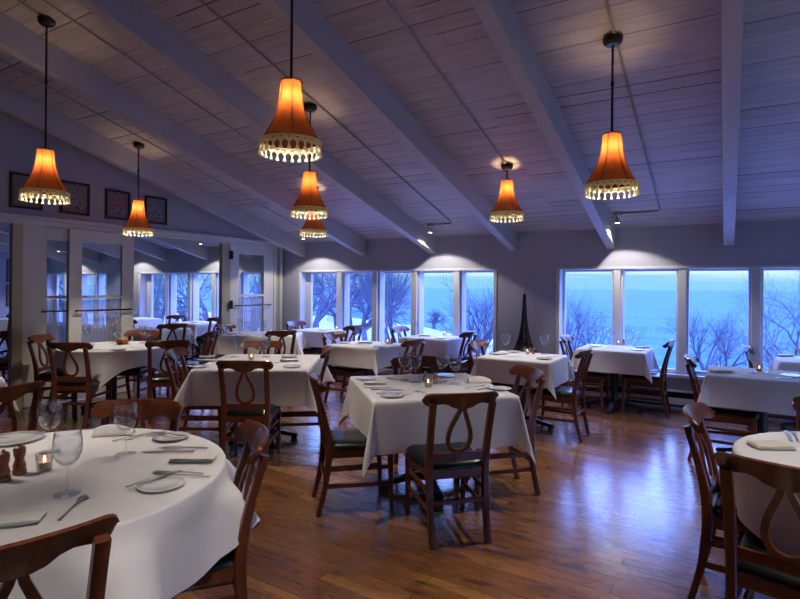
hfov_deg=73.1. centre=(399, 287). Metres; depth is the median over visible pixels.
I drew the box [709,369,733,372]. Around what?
folded napkin
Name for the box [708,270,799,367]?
bare tree
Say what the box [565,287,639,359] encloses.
bare tree
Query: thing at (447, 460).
dining chair
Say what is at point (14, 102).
beam
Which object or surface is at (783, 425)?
dining table
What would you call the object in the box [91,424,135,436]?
napkin
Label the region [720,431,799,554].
tablecloth
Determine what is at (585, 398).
baseboard
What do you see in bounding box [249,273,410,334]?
bare tree
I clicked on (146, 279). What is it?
window
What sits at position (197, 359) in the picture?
folded napkin
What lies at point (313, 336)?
tablecloth
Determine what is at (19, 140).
wall
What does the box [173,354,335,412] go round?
tablecloth
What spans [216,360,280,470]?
dining chair
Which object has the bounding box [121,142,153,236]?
pendant lamp
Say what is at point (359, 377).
bread plate
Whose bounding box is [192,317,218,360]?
dining chair
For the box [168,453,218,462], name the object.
folded napkin
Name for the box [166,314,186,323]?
dining chair
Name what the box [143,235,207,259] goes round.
beam
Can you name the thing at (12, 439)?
dinner plate
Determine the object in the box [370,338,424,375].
dining chair
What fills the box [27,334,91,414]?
dining chair
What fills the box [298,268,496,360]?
window
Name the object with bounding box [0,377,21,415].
tablecloth
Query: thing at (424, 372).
salt shaker
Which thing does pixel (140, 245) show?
beam
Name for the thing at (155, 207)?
print
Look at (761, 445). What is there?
folded napkin
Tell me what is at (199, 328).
tablecloth
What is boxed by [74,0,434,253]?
beam
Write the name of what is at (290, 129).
pendant lamp
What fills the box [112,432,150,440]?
fork
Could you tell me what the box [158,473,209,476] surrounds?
fork
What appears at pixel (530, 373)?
dining chair
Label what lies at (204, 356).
bread plate
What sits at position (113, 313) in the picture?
dining chair
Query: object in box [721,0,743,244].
ceiling beam
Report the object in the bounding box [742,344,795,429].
dining chair
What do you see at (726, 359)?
bare tree
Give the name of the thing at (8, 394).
dining chair
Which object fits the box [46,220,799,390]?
wall
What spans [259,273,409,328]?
bare tree
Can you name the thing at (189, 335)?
tablecloth
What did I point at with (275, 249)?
trim
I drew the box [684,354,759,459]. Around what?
dining chair
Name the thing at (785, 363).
tablecloth
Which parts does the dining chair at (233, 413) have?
leg, leg, crest rail, cross rail, seat frame, seat, leg, leg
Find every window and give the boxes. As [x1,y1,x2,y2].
[46,272,107,329]
[139,271,261,337]
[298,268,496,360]
[556,264,799,379]
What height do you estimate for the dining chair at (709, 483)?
0.904 m
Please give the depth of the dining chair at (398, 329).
8.26 m
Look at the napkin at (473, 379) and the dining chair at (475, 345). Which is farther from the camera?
the dining chair at (475, 345)
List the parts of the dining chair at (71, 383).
leg, crest rail, cross rail, leg, seat frame, seat, leg, leg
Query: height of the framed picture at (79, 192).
0.420 m
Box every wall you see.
[0,110,282,330]
[0,252,8,340]
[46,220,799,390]
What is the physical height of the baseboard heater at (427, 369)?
0.220 m
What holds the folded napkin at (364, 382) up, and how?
on the tablecloth at (390, 425)
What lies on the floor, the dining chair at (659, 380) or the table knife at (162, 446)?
the dining chair at (659, 380)
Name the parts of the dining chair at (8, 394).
crest rail, leg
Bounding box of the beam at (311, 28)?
[257,0,516,250]
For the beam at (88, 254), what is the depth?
12.71 m
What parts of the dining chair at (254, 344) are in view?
crest rail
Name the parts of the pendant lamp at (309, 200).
scalloped trim, lamp shade, rod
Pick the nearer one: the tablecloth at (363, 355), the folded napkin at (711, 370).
the folded napkin at (711, 370)
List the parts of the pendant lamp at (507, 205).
scalloped trim, lamp shade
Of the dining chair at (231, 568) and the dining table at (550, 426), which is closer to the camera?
the dining chair at (231, 568)
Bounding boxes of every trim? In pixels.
[0,212,280,247]
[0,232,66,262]
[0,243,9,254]
[8,223,22,409]
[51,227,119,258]
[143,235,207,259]
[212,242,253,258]
[218,243,229,357]
[273,248,276,330]
[278,248,282,330]
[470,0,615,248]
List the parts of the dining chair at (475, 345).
leg, crest rail, leg, seat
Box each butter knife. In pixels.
[125,469,182,486]
[151,431,187,436]
[376,392,407,393]
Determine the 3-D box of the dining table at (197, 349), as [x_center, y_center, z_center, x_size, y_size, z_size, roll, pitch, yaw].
[-4.057,1.087,10.845,0.740,0.755,0.702,1,0,31]
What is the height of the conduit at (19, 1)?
1.543 m
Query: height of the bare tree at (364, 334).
6.021 m
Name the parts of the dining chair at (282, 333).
leg, crest rail, leg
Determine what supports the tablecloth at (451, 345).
on the dining table
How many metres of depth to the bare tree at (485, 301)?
16.11 m
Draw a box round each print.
[17,179,35,203]
[66,187,83,209]
[110,195,124,214]
[149,201,161,218]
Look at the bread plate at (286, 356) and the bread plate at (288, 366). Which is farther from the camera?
the bread plate at (286, 356)
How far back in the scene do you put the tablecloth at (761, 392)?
4.53 m
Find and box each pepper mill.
[0,449,10,481]
[12,443,26,474]
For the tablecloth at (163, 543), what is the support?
on the dining table
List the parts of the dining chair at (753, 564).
leg, leg, crest rail, cross rail, seat frame, seat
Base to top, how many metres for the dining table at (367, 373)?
0.755 m
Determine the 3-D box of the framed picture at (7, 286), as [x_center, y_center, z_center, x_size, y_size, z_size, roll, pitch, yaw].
[-10.243,0.220,14.339,0.025,0.580,0.360,1,0,31]
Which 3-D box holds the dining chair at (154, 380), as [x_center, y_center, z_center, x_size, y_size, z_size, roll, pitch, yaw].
[-2.644,1.029,6.137,0.456,0.904,0.584,1,0,-24]
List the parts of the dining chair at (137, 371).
leg, seat frame, seat, leg, crest rail, leg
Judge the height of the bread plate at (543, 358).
0.011 m
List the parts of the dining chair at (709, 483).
leg, crest rail, leg, cross rail, seat, seat frame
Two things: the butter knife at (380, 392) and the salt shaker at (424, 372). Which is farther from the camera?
the salt shaker at (424, 372)
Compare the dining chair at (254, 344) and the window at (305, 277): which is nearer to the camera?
the dining chair at (254, 344)
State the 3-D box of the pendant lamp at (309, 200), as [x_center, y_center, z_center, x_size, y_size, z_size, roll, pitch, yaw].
[-0.890,-1.244,5.327,0.377,1.103,0.377,1,0,14]
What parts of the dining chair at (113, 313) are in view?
leg, crest rail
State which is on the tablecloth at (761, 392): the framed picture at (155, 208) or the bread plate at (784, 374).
the bread plate at (784, 374)
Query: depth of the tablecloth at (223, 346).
7.97 m
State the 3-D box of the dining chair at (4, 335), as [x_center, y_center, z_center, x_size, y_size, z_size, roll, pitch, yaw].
[-5.275,1.006,7.047,0.584,0.904,0.456,1,0,31]
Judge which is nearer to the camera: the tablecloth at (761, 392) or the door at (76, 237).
the tablecloth at (761, 392)
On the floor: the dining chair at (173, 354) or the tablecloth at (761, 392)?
the dining chair at (173, 354)
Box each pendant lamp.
[18,15,70,204]
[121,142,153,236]
[258,0,322,162]
[290,103,328,218]
[299,186,327,237]
[489,163,523,222]
[583,33,639,199]
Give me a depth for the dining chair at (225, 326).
8.53 m
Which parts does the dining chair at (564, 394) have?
leg, leg, seat, seat frame, leg, crest rail, leg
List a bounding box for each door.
[22,225,67,406]
[66,229,133,400]
[229,244,273,331]
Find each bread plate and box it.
[136,475,184,491]
[153,431,189,440]
[190,365,208,367]
[199,355,215,357]
[281,355,296,357]
[283,365,300,367]
[356,376,375,379]
[380,393,403,396]
[437,373,454,376]
[489,386,511,389]
[536,357,552,359]
[780,373,799,376]
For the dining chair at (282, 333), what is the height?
0.904 m
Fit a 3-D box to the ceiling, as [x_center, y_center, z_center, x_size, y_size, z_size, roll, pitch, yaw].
[-4.197,-2.407,5.197,20.200,3.286,11.320,1,0,31]
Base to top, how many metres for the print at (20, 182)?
0.260 m
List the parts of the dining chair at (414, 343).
seat, leg, cross rail, crest rail, leg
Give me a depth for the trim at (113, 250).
12.21 m
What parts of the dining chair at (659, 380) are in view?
leg, leg, seat, seat frame, leg, crest rail, leg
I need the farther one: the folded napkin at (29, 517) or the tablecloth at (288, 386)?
the tablecloth at (288, 386)
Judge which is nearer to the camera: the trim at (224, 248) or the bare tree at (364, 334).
the trim at (224, 248)
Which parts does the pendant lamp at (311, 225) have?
scalloped trim, lamp shade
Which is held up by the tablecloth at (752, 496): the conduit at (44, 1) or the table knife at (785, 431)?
the table knife at (785, 431)
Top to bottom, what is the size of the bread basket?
0.075 m
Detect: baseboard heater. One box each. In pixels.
[331,365,467,373]
[534,380,795,420]
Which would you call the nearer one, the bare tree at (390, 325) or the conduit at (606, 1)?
the conduit at (606, 1)
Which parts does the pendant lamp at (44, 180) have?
scalloped trim, lamp shade, rod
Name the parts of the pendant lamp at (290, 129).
scalloped trim, lamp shade, rod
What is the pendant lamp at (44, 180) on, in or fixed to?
hanging from the ceiling
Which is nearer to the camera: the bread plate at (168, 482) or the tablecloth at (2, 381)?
the bread plate at (168, 482)
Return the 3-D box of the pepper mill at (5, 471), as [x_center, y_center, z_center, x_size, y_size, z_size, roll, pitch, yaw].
[-1.485,0.664,2.022,0.050,0.117,0.050,1,0,0]
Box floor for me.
[0,340,796,598]
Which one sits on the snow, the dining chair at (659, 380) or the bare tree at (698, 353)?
the bare tree at (698, 353)
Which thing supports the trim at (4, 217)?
attached to the wall at (19, 140)
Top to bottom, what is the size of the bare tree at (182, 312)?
5.967 m
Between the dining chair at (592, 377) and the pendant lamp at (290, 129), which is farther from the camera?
the dining chair at (592, 377)
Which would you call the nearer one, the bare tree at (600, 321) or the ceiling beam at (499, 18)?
the ceiling beam at (499, 18)
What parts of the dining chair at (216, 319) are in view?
seat, leg, crest rail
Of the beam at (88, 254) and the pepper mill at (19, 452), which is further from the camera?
the beam at (88, 254)
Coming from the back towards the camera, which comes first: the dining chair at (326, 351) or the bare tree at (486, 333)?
the bare tree at (486, 333)
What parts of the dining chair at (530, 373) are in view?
leg, leg, crest rail, leg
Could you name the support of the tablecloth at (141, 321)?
on the dining table
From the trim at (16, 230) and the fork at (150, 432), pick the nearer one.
the fork at (150, 432)
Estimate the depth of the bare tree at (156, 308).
21.45 m
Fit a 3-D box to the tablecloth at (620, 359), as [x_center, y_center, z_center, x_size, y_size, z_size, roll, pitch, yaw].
[2.685,0.930,6.763,0.964,0.339,0.904,1,0,31]
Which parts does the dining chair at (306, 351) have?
crest rail, seat frame, seat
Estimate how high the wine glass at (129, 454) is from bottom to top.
0.219 m
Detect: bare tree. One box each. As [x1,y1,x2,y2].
[59,275,62,309]
[62,275,187,322]
[154,274,211,320]
[154,274,211,321]
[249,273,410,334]
[249,274,316,330]
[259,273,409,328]
[313,273,429,338]
[316,273,410,339]
[334,273,410,341]
[351,273,425,342]
[425,308,447,329]
[427,281,492,340]
[439,273,492,353]
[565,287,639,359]
[566,301,652,346]
[657,305,742,370]
[702,308,771,366]
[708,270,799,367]
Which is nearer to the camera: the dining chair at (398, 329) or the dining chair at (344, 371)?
the dining chair at (344, 371)
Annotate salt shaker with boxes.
[423,371,426,380]
[433,373,436,382]
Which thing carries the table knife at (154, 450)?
on the tablecloth at (163, 543)
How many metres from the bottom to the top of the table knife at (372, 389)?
0.006 m
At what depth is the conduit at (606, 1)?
4.58 m
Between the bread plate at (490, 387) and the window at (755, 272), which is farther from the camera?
the window at (755, 272)
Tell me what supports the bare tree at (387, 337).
on the snow
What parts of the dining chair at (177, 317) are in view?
crest rail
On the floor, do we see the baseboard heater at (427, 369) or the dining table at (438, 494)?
the dining table at (438, 494)
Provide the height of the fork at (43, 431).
0.006 m
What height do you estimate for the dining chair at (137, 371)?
0.904 m
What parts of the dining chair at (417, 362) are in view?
leg, crest rail, leg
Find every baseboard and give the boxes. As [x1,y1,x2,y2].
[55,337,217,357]
[585,398,793,421]
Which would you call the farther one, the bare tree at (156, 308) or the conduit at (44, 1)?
the bare tree at (156, 308)
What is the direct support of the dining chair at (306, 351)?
on the floor
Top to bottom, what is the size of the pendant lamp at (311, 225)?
0.676 m
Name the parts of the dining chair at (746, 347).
crest rail, leg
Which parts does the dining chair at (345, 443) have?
leg, crest rail, leg, seat, seat frame, leg, leg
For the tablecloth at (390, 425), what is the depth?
3.64 m
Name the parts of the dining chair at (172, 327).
leg, crest rail, leg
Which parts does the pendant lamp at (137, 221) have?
scalloped trim, lamp shade, rod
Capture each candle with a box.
[35,451,53,471]
[424,378,431,386]
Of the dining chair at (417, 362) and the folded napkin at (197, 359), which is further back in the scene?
the folded napkin at (197, 359)
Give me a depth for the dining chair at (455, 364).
7.51 m
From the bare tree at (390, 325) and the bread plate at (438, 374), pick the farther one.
the bare tree at (390, 325)
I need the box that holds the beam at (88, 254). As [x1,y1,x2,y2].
[0,222,98,262]
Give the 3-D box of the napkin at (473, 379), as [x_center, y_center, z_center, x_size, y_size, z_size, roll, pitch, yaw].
[0.619,0.716,4.220,0.180,0.048,0.090,1,0,0]
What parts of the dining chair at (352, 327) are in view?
leg, crest rail, leg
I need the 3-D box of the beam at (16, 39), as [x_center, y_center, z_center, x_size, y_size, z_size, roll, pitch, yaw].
[-3.425,-2.214,4.670,0.114,3.284,10.820,1,0,31]
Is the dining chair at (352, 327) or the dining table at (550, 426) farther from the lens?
the dining chair at (352, 327)
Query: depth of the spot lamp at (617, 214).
6.67 m
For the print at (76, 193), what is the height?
0.260 m
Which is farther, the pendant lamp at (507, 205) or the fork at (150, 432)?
the pendant lamp at (507, 205)
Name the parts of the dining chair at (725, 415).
crest rail, leg, leg, seat frame, seat, leg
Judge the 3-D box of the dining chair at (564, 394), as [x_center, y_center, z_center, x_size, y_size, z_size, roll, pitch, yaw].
[1.671,1.067,5.564,0.584,0.904,0.456,1,0,31]
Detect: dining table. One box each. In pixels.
[80,375,121,410]
[187,336,204,359]
[227,422,297,439]
[343,369,369,399]
[382,464,470,499]
[518,385,554,430]
[585,373,644,413]
[715,412,767,451]
[779,421,796,428]
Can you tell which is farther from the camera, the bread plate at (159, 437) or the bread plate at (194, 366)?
the bread plate at (194, 366)
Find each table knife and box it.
[143,450,193,451]
[159,446,207,448]
[372,389,402,389]
[784,430,792,440]
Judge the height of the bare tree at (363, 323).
5.904 m
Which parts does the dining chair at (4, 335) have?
seat frame, seat, crest rail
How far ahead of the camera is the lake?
530.02 m
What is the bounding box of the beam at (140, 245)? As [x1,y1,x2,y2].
[79,229,166,260]
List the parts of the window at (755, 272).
sill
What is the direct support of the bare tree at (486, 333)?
on the snow
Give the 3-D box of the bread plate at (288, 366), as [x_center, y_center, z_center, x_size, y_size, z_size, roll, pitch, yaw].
[-0.981,0.721,4.918,0.164,0.011,0.164,1,0,0]
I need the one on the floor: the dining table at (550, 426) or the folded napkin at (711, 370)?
the dining table at (550, 426)
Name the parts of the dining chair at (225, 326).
crest rail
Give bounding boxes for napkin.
[0,509,48,527]
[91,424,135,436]
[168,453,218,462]
[196,359,215,360]
[279,359,298,360]
[363,381,386,384]
[467,376,490,382]
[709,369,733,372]
[746,440,795,449]
[775,354,794,356]
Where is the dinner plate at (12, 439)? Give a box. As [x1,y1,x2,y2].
[0,431,43,445]
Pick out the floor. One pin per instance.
(617, 513)
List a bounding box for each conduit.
[0,58,301,227]
[16,0,38,14]
[41,0,302,177]
[198,0,450,224]
[385,0,505,163]
[604,0,659,213]
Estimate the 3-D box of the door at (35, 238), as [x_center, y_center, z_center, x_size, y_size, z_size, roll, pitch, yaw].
[-4.409,0.351,6.725,0.096,2.200,0.560,1,0,31]
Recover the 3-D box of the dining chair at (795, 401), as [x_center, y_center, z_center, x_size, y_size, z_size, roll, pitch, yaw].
[2.342,1.073,2.790,0.456,0.904,0.584,1,0,26]
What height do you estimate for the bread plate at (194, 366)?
0.011 m
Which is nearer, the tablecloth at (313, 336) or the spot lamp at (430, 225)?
the spot lamp at (430, 225)
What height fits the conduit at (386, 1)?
2.457 m
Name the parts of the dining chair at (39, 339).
leg, crest rail, cross rail, seat frame, leg, seat, leg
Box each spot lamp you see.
[427,223,433,232]
[613,212,621,222]
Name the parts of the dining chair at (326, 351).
leg, leg, crest rail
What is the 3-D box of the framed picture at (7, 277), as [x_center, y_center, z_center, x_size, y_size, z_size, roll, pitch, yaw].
[-10.237,-0.440,14.339,0.025,0.600,0.360,1,0,31]
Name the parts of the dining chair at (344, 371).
leg, crest rail, leg, seat frame, seat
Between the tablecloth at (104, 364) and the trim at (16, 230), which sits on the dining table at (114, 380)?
the tablecloth at (104, 364)
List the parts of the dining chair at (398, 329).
leg, crest rail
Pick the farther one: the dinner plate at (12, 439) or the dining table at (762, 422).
the dining table at (762, 422)
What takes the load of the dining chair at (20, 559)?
on the floor
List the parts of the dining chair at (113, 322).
crest rail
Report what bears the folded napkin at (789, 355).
on the tablecloth at (785, 363)
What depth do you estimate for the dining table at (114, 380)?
6.47 m
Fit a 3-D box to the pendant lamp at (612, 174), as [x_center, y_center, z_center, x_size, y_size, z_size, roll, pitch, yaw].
[1.512,-1.216,3.849,0.377,1.128,0.377,1,0,14]
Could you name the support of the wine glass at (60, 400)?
on the tablecloth at (163, 543)
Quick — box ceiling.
[0,0,799,248]
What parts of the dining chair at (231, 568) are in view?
seat frame, seat, leg, crest rail, leg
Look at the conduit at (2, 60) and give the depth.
6.52 m
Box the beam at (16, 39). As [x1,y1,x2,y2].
[0,11,365,255]
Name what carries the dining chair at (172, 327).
on the floor
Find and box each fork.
[0,431,45,435]
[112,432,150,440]
[125,431,167,439]
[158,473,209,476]
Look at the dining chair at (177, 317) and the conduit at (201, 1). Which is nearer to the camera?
the conduit at (201, 1)
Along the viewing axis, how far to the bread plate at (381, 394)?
3.66 m
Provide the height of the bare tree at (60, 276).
6.856 m
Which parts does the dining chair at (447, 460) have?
leg, leg, seat, seat frame, cross rail, crest rail, leg, leg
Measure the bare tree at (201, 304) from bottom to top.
6.353 m
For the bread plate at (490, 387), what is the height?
0.011 m
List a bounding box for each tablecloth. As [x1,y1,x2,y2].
[0,318,7,330]
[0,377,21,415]
[0,428,261,598]
[49,341,166,395]
[106,317,162,329]
[108,327,197,345]
[170,321,217,339]
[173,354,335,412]
[209,331,309,354]
[295,328,355,347]
[324,340,409,375]
[338,373,535,475]
[399,334,474,362]
[470,350,574,398]
[570,344,659,382]
[697,365,799,414]
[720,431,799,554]
[768,355,799,371]
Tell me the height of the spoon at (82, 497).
0.006 m
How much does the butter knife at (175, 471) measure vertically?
0.006 m
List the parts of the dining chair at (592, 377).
leg, crest rail, leg, seat frame, seat, leg, leg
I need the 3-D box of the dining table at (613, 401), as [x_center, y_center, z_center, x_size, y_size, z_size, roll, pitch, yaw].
[2.683,1.146,6.763,0.770,0.755,0.702,1,0,31]
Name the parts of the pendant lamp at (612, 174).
lamp shade, scalloped trim, rod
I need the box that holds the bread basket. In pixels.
[115,338,129,344]
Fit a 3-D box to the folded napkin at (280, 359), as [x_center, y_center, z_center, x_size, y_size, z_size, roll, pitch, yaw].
[-1.089,0.716,5.313,0.186,0.018,0.089,1,0,0]
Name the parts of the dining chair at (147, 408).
leg, crest rail, leg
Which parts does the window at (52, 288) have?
sill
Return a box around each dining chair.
[0,314,8,357]
[0,331,8,381]
[0,381,45,431]
[0,514,119,598]
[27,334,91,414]
[46,342,112,427]
[90,399,183,430]
[105,311,119,341]
[106,330,159,399]
[111,319,136,330]
[145,340,189,422]
[156,323,186,372]
[163,347,233,447]
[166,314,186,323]
[166,330,218,396]
[180,419,268,598]
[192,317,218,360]
[216,323,235,356]
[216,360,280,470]
[230,340,282,435]
[264,330,296,353]
[271,346,331,445]
[286,321,321,354]
[307,371,393,516]
[320,324,362,380]
[322,331,372,402]
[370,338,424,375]
[390,356,455,479]
[391,326,429,373]
[405,391,498,549]
[430,330,476,373]
[456,364,545,495]
[467,340,521,395]
[530,347,592,441]
[559,334,609,412]
[621,339,674,417]
[683,402,745,598]
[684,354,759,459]
[713,451,799,598]
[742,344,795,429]
[791,396,799,430]
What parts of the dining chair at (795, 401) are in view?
crest rail, leg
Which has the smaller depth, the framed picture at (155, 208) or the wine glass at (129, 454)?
the wine glass at (129, 454)
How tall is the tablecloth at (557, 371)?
0.349 m
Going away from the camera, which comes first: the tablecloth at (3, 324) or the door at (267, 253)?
the door at (267, 253)
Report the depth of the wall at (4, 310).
14.13 m
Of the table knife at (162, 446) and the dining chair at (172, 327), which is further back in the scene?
the dining chair at (172, 327)
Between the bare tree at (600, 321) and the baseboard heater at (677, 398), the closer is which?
the baseboard heater at (677, 398)
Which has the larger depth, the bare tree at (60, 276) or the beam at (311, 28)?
the bare tree at (60, 276)
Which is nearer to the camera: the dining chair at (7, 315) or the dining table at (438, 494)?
the dining table at (438, 494)
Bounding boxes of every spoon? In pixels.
[57,495,88,520]
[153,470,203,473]
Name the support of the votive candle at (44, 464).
on the tablecloth at (163, 543)
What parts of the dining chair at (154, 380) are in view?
leg, seat, cross rail, seat frame, crest rail, leg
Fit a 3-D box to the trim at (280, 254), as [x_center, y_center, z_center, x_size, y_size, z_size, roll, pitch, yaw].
[-2.308,0.372,10.199,0.170,2.215,0.060,1,0,31]
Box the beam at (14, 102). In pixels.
[0,81,305,256]
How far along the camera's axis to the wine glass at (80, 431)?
1.88 m
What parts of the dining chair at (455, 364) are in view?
seat frame, seat, leg, crest rail, leg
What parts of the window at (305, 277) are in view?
sill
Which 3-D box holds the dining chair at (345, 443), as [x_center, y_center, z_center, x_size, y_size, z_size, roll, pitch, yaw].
[-0.349,1.049,3.746,0.584,0.904,0.456,1,0,-14]
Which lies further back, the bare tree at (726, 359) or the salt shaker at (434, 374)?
the bare tree at (726, 359)
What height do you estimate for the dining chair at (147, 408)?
0.904 m
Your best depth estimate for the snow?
51.99 m
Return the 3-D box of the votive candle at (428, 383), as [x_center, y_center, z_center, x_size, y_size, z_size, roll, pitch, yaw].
[0.208,0.703,3.989,0.064,0.067,0.064,1,0,0]
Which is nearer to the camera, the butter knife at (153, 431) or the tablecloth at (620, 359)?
the butter knife at (153, 431)
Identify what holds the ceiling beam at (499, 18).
attached to the wall at (531, 269)
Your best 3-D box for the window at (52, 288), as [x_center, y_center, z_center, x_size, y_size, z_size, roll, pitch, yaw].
[-8.374,0.329,14.072,3.000,1.405,0.280,1,0,31]
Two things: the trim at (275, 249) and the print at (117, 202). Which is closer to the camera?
the print at (117, 202)
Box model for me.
[513,291,536,352]
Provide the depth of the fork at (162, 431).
2.61 m
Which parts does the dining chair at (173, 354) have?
leg, crest rail, leg, seat frame, leg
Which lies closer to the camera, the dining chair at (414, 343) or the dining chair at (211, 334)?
the dining chair at (414, 343)
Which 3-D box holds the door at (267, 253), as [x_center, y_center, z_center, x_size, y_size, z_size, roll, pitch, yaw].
[-2.622,0.367,9.559,0.107,2.200,1.060,1,0,31]
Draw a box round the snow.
[59,312,492,353]
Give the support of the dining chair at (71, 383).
on the floor
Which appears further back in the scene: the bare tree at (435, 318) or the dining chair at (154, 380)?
the bare tree at (435, 318)
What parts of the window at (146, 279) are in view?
rail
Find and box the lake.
[59,285,799,370]
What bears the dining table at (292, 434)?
on the floor
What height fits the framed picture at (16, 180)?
0.420 m
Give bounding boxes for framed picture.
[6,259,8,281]
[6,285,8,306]
[9,171,42,210]
[59,180,89,215]
[105,189,130,220]
[144,195,166,224]
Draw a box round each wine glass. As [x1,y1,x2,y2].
[37,400,62,454]
[52,428,82,497]
[114,401,137,456]
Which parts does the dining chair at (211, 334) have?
seat, leg, crest rail, leg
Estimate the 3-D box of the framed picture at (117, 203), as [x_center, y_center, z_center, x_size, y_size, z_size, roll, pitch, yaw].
[-3.898,-1.134,7.461,0.025,0.400,0.355,1,0,31]
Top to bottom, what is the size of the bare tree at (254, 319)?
5.984 m
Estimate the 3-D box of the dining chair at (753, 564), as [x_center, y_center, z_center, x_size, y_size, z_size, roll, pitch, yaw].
[1.512,1.065,2.067,0.456,0.904,0.584,1,0,43]
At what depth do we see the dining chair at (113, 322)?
9.24 m

